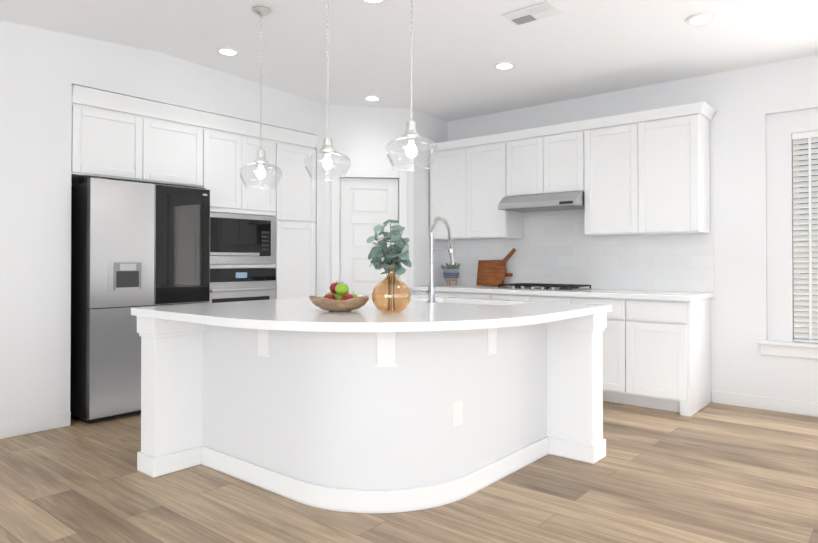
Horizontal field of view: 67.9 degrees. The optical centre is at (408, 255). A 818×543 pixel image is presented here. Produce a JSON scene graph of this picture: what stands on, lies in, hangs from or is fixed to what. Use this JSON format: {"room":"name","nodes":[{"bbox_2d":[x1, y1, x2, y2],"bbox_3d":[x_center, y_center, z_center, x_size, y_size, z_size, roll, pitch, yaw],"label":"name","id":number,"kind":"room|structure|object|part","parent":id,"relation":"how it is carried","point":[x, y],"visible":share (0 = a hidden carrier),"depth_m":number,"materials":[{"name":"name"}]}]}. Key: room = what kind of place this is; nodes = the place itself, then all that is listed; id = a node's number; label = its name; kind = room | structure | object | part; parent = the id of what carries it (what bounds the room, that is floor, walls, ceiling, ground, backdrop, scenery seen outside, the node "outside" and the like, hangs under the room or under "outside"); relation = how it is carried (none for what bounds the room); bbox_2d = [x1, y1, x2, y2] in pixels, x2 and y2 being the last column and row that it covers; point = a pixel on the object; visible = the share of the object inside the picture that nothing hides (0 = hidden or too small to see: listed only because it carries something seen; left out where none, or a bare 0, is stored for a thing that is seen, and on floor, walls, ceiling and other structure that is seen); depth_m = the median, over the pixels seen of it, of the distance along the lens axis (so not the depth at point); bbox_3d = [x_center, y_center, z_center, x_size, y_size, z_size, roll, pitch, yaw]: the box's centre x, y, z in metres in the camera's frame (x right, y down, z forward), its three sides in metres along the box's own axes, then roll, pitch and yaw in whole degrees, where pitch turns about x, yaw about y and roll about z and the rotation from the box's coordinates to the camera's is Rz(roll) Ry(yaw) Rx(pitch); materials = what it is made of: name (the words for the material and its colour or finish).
{"room":"kitchen","nodes":[
{"label":"kitchen","id":0,"kind":"room"},
{"bbox_2d":[0,401,817,542],"bbox_3d":[-0.296,1.225,1.601,8.730,0.060,9.750,0,-1,40],"label":"floor","id":1,"kind":"structure","parent":0,"point":[711,472],"depth_m":3.03,"materials":[{"name":"brown wood"}]},
{"bbox_2d":[70,177,209,423],"bbox_3d":[-2.258,0.330,4.950,0.770,1.788,0.962,0,-1,40],"label":"fridge","id":2,"kind":"object","parent":1,"relation":"on","point":[135,244],"visible":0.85,"depth_m":4.53,"materials":[{"name":"silver metal"}]},
{"bbox_2d":[210,268,278,302],"bbox_3d":[-1.749,0.676,5.681,0.633,1.108,0.759,0,-1,40],"label":"base cabinet","id":3,"kind":"object","parent":1,"relation":"on","point":[226,284],"depth_m":5.50,"materials":[{"name":"silver metal"}]},
{"bbox_2d":[210,268,275,302],"bbox_3d":[-1.726,0.480,5.663,0.673,0.718,0.759,0,-1,40],"label":"wall oven","id":4,"kind":"object","parent":3,"relation":"in","point":[226,284],"depth_m":5.49,"materials":[{"name":"grey metal"}]},
{"bbox_2d":[263,128,318,298],"bbox_3d":[-1.358,0.015,6.176,0.646,2.439,0.522,0,-1,40],"label":"tall cabinet","id":5,"kind":"object","parent":1,"relation":"on","point":[289,238],"depth_m":5.97,"materials":[{"name":"white paint"}]},
{"bbox_2d":[137,312,606,512],"bbox_3d":[-0.169,0.774,3.548,1.940,0.875,1.941,0,-1,40],"label":"kitchen island","id":6,"kind":"object","parent":1,"relation":"on","point":[431,400],"depth_m":3.17,"materials":[{"name":"white paint"}]},
{"bbox_2d":[131,293,610,347],"bbox_3d":[-0.170,0.317,3.552,1.985,0.041,1.985,0,-1,40],"label":"island countertop","id":7,"kind":"structure","parent":6,"relation":"on","point":[427,319],"depth_m":3.00,"materials":[{"name":"white stone"}]},
{"bbox_2d":[309,281,368,311],"bbox_3d":[-0.358,0.213,3.223,0.337,0.160,0.336,0,-1,40],"label":"fruit bowl","id":8,"kind":"object","parent":7,"relation":"on","point":[339,298],"visible":1,"depth_m":3.14,"materials":[{"name":"brown wood"}]},
{"bbox_2d":[366,219,412,312],"bbox_3d":[-0.099,0.054,3.132,0.264,0.476,0.206,0,-1,40],"label":"vase","id":9,"kind":"object","parent":7,"relation":"on","point":[394,256],"visible":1,"depth_m":3.12,"materials":[{"name":"orange glass"}]},
{"bbox_3d":[-0.089,0.176,3.123,0.206,0.232,0.206,0,-1,40],"label":"glass","id":10,"kind":"part","parent":9,"relation":"part of","materials":[{"name":"orange glass"}]},
{"bbox_2d":[418,216,454,302],"bbox_3d":[0.182,0.021,3.966,0.136,0.556,0.270,0,-1,40],"label":"faucet","id":11,"kind":"object","parent":7,"relation":"on","point":[431,290],"depth_m":3.86,"materials":[{"name":"silver metal"}]},
{"bbox_2d":[453,400,462,425],"bbox_3d":[0.240,0.782,3.014,0.016,0.120,0.072,0,-1,40],"label":"outlet","id":12,"kind":"object","parent":6,"relation":"attached to","point":[457,404],"depth_m":3.01,"materials":[{"name":"white plastic"}]},
{"bbox_2d":[411,101,715,415],"bbox_3d":[1.289,0.014,5.684,2.765,2.432,0.655,0,-1,40],"label":"kitchen cabinets","id":13,"kind":"object","parent":1,"relation":"on","point":[569,206],"visible":0.75,"depth_m":5.33,"materials":[{"name":"white paint"}]},
{"bbox_2d":[441,262,460,285],"bbox_3d":[0.453,0.193,6.496,0.201,0.255,0.199,0,-1,40],"label":"potted succulent","id":14,"kind":"object","parent":13,"relation":"on","point":[451,273],"visible":0.94,"depth_m":6.44,"materials":[{"name":"blue ceramic"}]},
{"bbox_2d":[443,269,459,279],"bbox_3d":[0.451,0.204,6.499,0.183,0.114,0.183,0,-1,40],"label":"pot","id":15,"kind":"object","parent":14,"relation":"attached to","point":[449,274],"depth_m":6.43,"materials":[{"name":"blue ceramic"}]},
{"bbox_2d":[476,248,515,285],"bbox_3d":[0.907,0.122,6.323,0.473,0.393,0.123,0,-1,40],"label":"cutting boards","id":16,"kind":"object","parent":13,"relation":"on","point":[491,273],"visible":0.96,"depth_m":6.31,"materials":[{"name":"brown wood"}]},
{"bbox_2d":[498,191,584,212],"bbox_3d":[1.316,-0.504,5.759,0.792,0.129,0.493,0,-1,40],"label":"range hood","id":17,"kind":"object","parent":13,"relation":"attached to","point":[543,201],"depth_m":5.65,"materials":[{"name":"silver metal"}]},
{"bbox_2d":[495,283,593,290],"bbox_3d":[1.265,0.293,5.691,0.760,0.042,0.510,0,-1,40],"label":"cooktop","id":18,"kind":"object","parent":13,"relation":"in","point":[513,286],"depth_m":5.57,"materials":[{"name":"black metal"}]},
{"bbox_2d":[0,20,817,423],"bbox_3d":[-0.328,-0.505,1.577,8.370,3.400,9.290,0,-1,40],"label":"wall","id":19,"kind":"structure","parent":0,"point":[764,112],"depth_m":4.84,"materials":[{"name":"white paint"}]},
{"bbox_2d":[0,411,70,438],"bbox_3d":[-4.122,1.151,2.322,0.017,0.100,5.299,0,-1,40],"label":"baseboard","id":20,"kind":"structure","parent":19,"relation":"attached to","point":[30,425],"depth_m":4.17,"materials":[{"name":"white paint"}]},
{"bbox_2d":[71,84,154,183],"bbox_3d":[-2.494,-0.902,4.820,0.646,0.629,0.587,0,-1,40],"label":"upper cabinet","id":21,"kind":"object","parent":19,"relation":"attached to","point":[113,135],"depth_m":4.61,"materials":[{"name":"white paint"}]},
{"bbox_2d":[155,102,206,187],"bbox_3d":[-2.195,-0.899,5.179,0.646,0.629,0.588,0,-1,40],"label":"upper cabinet","id":22,"kind":"object","parent":19,"relation":"attached to","point":[180,133],"depth_m":5.04,"materials":[{"name":"white paint"}]},
{"bbox_2d":[206,113,250,215],"bbox_3d":[-1.855,-0.791,5.572,0.627,0.837,0.441,0,-1,40],"label":"upper cabinet","id":23,"kind":"object","parent":19,"relation":"attached to","point":[228,138],"depth_m":5.39,"materials":[{"name":"white paint"}]},
{"bbox_2d":[210,216,262,263],"bbox_3d":[-1.823,-0.144,5.749,0.421,0.446,0.729,0,-1,40],"label":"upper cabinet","id":24,"kind":"object","parent":19,"relation":"attached to","point":[262,244],"depth_m":5.44,"materials":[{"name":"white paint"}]},
{"bbox_2d":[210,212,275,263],"bbox_3d":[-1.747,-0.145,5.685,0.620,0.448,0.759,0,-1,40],"label":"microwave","id":25,"kind":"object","parent":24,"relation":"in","point":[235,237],"depth_m":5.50,"materials":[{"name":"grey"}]},
{"bbox_2d":[251,122,278,219],"bbox_3d":[-1.649,-0.789,5.818,0.627,0.837,0.441,0,-1,40],"label":"upper cabinet","id":26,"kind":"object","parent":19,"relation":"attached to","point":[264,203],"depth_m":5.70,"materials":[{"name":"white paint"}]},
{"bbox_2d":[340,178,397,293],"bbox_3d":[-0.417,0.210,6.336,0.444,2.026,0.471,0,-1,40],"label":"pantry door","id":27,"kind":"structure","parent":19,"relation":"in","point":[367,205],"depth_m":6.32,"materials":[{"name":"white paint"}]},
{"bbox_2d":[331,169,406,294],"bbox_3d":[-0.409,0.170,6.297,0.790,2.129,0.016,0,0,-6],"label":"door frame","id":28,"kind":"structure","parent":19,"relation":"attached to","point":[401,175],"depth_m":6.28,"materials":[{"name":"white paint"}]},
{"bbox_2d":[447,209,713,292],"bbox_3d":[1.486,-0.125,5.941,2.741,0.884,0.008,0,-1,40],"label":"backsplash","id":29,"kind":"structure","parent":19,"relation":"attached to","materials":[{"name":"tile"}]},
{"bbox_2d":[639,265,647,277],"bbox_3d":[2.092,0.140,5.423,0.070,0.115,0.006,0,-1,40],"label":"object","id":30,"kind":"structure","parent":19,"relation":"attached to","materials":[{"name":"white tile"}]},
{"bbox_2d":[712,390,817,416],"bbox_3d":[4.092,1.163,3.760,4.080,0.100,0.017,0,-1,40],"label":"baseboard","id":31,"kind":"structure","parent":19,"relation":"attached to","point":[751,401],"depth_m":4.81,"materials":[{"name":"white paint"}]},
{"bbox_2d":[757,340,817,358],"bbox_3d":[3.624,0.726,4.168,2.166,0.111,0.094,0,-1,40],"label":"window sill","id":32,"kind":"structure","parent":19,"relation":"attached to","point":[790,349],"depth_m":4.71,"materials":[{"name":"white paint"}]},
{"bbox_2d":[793,144,817,339],"bbox_3d":[3.362,-0.143,4.553,0.819,1.632,0.050,0,-1,40],"label":"window","id":33,"kind":"structure","parent":19,"relation":"in","point":[798,230],"depth_m":4.78,"materials":[{"name":"white plastic"}]},
{"bbox_2d":[792,131,817,342],"bbox_3d":[3.329,-0.144,4.513,0.813,1.628,0.046,0,-1,40],"label":"window blinds","id":34,"kind":"object","parent":33,"relation":"attached to","point":[808,321],"visible":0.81,"depth_m":4.72,"materials":[{"name":"white paint"}]},
{"bbox_2d":[0,0,817,121],"bbox_3d":[-0.296,-1.913,1.628,8.730,0.745,9.750,0,-1,40],"label":"ceiling","id":35,"kind":"structure","parent":0,"point":[573,50],"depth_m":4.52,"materials":[{"name":"white paint"}]},
{"bbox_2d":[216,47,238,55],"bbox_3d":[-1.442,-1.620,4.834,0.176,0.016,0.176,0,-1,40],"label":"recessed light","id":36,"kind":"object","parent":35,"relation":"in","point":[227,51],"visible":0.98,"depth_m":4.83,"materials":[{"name":"white paint"}]},
{"bbox_2d":[239,6,281,189],"bbox_3d":[-0.986,-1.045,4.050,0.282,1.196,0.282,0,-1,40],"label":"pendant light","id":37,"kind":"object","parent":35,"relation":"hanging from","point":[260,12],"visible":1,"depth_m":4.04,"materials":[{"name":"clear glass"}]},
{"bbox_3d":[-0.986,-0.534,4.045,0.282,0.173,0.282,0,-1,40],"label":"lamp shade","id":38,"kind":"part","parent":37,"relation":"part of","materials":[{"name":"clear glass"}]},
{"bbox_3d":[-0.986,-0.554,4.045,0.058,0.090,0.058,0,-1,40],"label":"bulb","id":39,"kind":"part","parent":37,"relation":"part of","materials":[{"name":"white glass"}]},
{"bbox_2d":[304,0,350,181],"bbox_3d":[-0.486,-1.049,3.634,0.282,1.196,0.282,0,-1,40],"label":"pendant light","id":40,"kind":"object","parent":35,"relation":"hanging from","point":[327,149],"visible":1,"depth_m":3.62,"materials":[{"name":"clear glass"}]},
{"bbox_3d":[-0.486,-0.537,3.629,0.282,0.173,0.282,0,-1,40],"label":"lamp shade","id":41,"kind":"part","parent":40,"relation":"part of","materials":[{"name":"clear glass"}]},
{"bbox_3d":[-0.486,-0.558,3.630,0.058,0.090,0.058,0,-1,40],"label":"bulb","id":42,"kind":"part","parent":40,"relation":"part of","materials":[{"name":"white glass"}]},
{"bbox_2d":[364,95,380,100],"bbox_3d":[-0.360,-1.548,5.989,0.176,0.016,0.176,0,-1,40],"label":"recessed light","id":43,"kind":"object","parent":35,"relation":"in","point":[372,98],"visible":1,"depth_m":5.98,"materials":[{"name":"white paint"}]},
{"bbox_2d":[362,0,385,3],"bbox_3d":[-0.226,-1.628,3.837,0.176,0.016,0.176,0,-1,40],"label":"recessed light","id":44,"kind":"object","parent":35,"relation":"in","point":[374,1],"visible":1,"depth_m":3.89,"materials":[{"name":"white paint"}]},
{"bbox_2d":[385,0,437,171],"bbox_3d":[0.013,-1.052,3.218,0.282,1.196,0.282,0,-1,40],"label":"pendant light","id":45,"kind":"object","parent":35,"relation":"hanging from","point":[411,134],"visible":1,"depth_m":3.20,"materials":[{"name":"clear glass"}]},
{"bbox_3d":[0.013,-0.541,3.213,0.282,0.173,0.282,0,-1,40],"label":"lamp shade","id":46,"kind":"part","parent":45,"relation":"part of","materials":[{"name":"clear glass"}]},
{"bbox_3d":[0.013,-0.561,3.214,0.058,0.090,0.058,0,-1,40],"label":"bulb","id":47,"kind":"part","parent":45,"relation":"part of","materials":[{"name":"white glass"}]},
{"bbox_2d":[494,62,514,69],"bbox_3d":[0.785,-1.558,4.995,0.176,0.016,0.176,0,-1,40],"label":"recessed light","id":48,"kind":"object","parent":35,"relation":"in","point":[504,65],"visible":0.92,"depth_m":4.99,"materials":[{"name":"white paint"}]},
{"bbox_2d":[502,1,562,25],"bbox_3d":[0.813,-1.595,4.018,0.340,0.017,0.200,0,-1,40],"label":"ceiling vent","id":49,"kind":"object","parent":35,"relation":"in","point":[533,13],"visible":1,"depth_m":4.01,"materials":[{"name":"white metal"}]},
{"bbox_2d":[686,13,714,24],"bbox_3d":[1.934,-1.566,4.034,0.176,0.016,0.176,0,-1,40],"label":"recessed light","id":50,"kind":"object","parent":35,"relation":"in","point":[700,18],"visible":0.98,"depth_m":4.02,"materials":[{"name":"white paint"}]}
]}

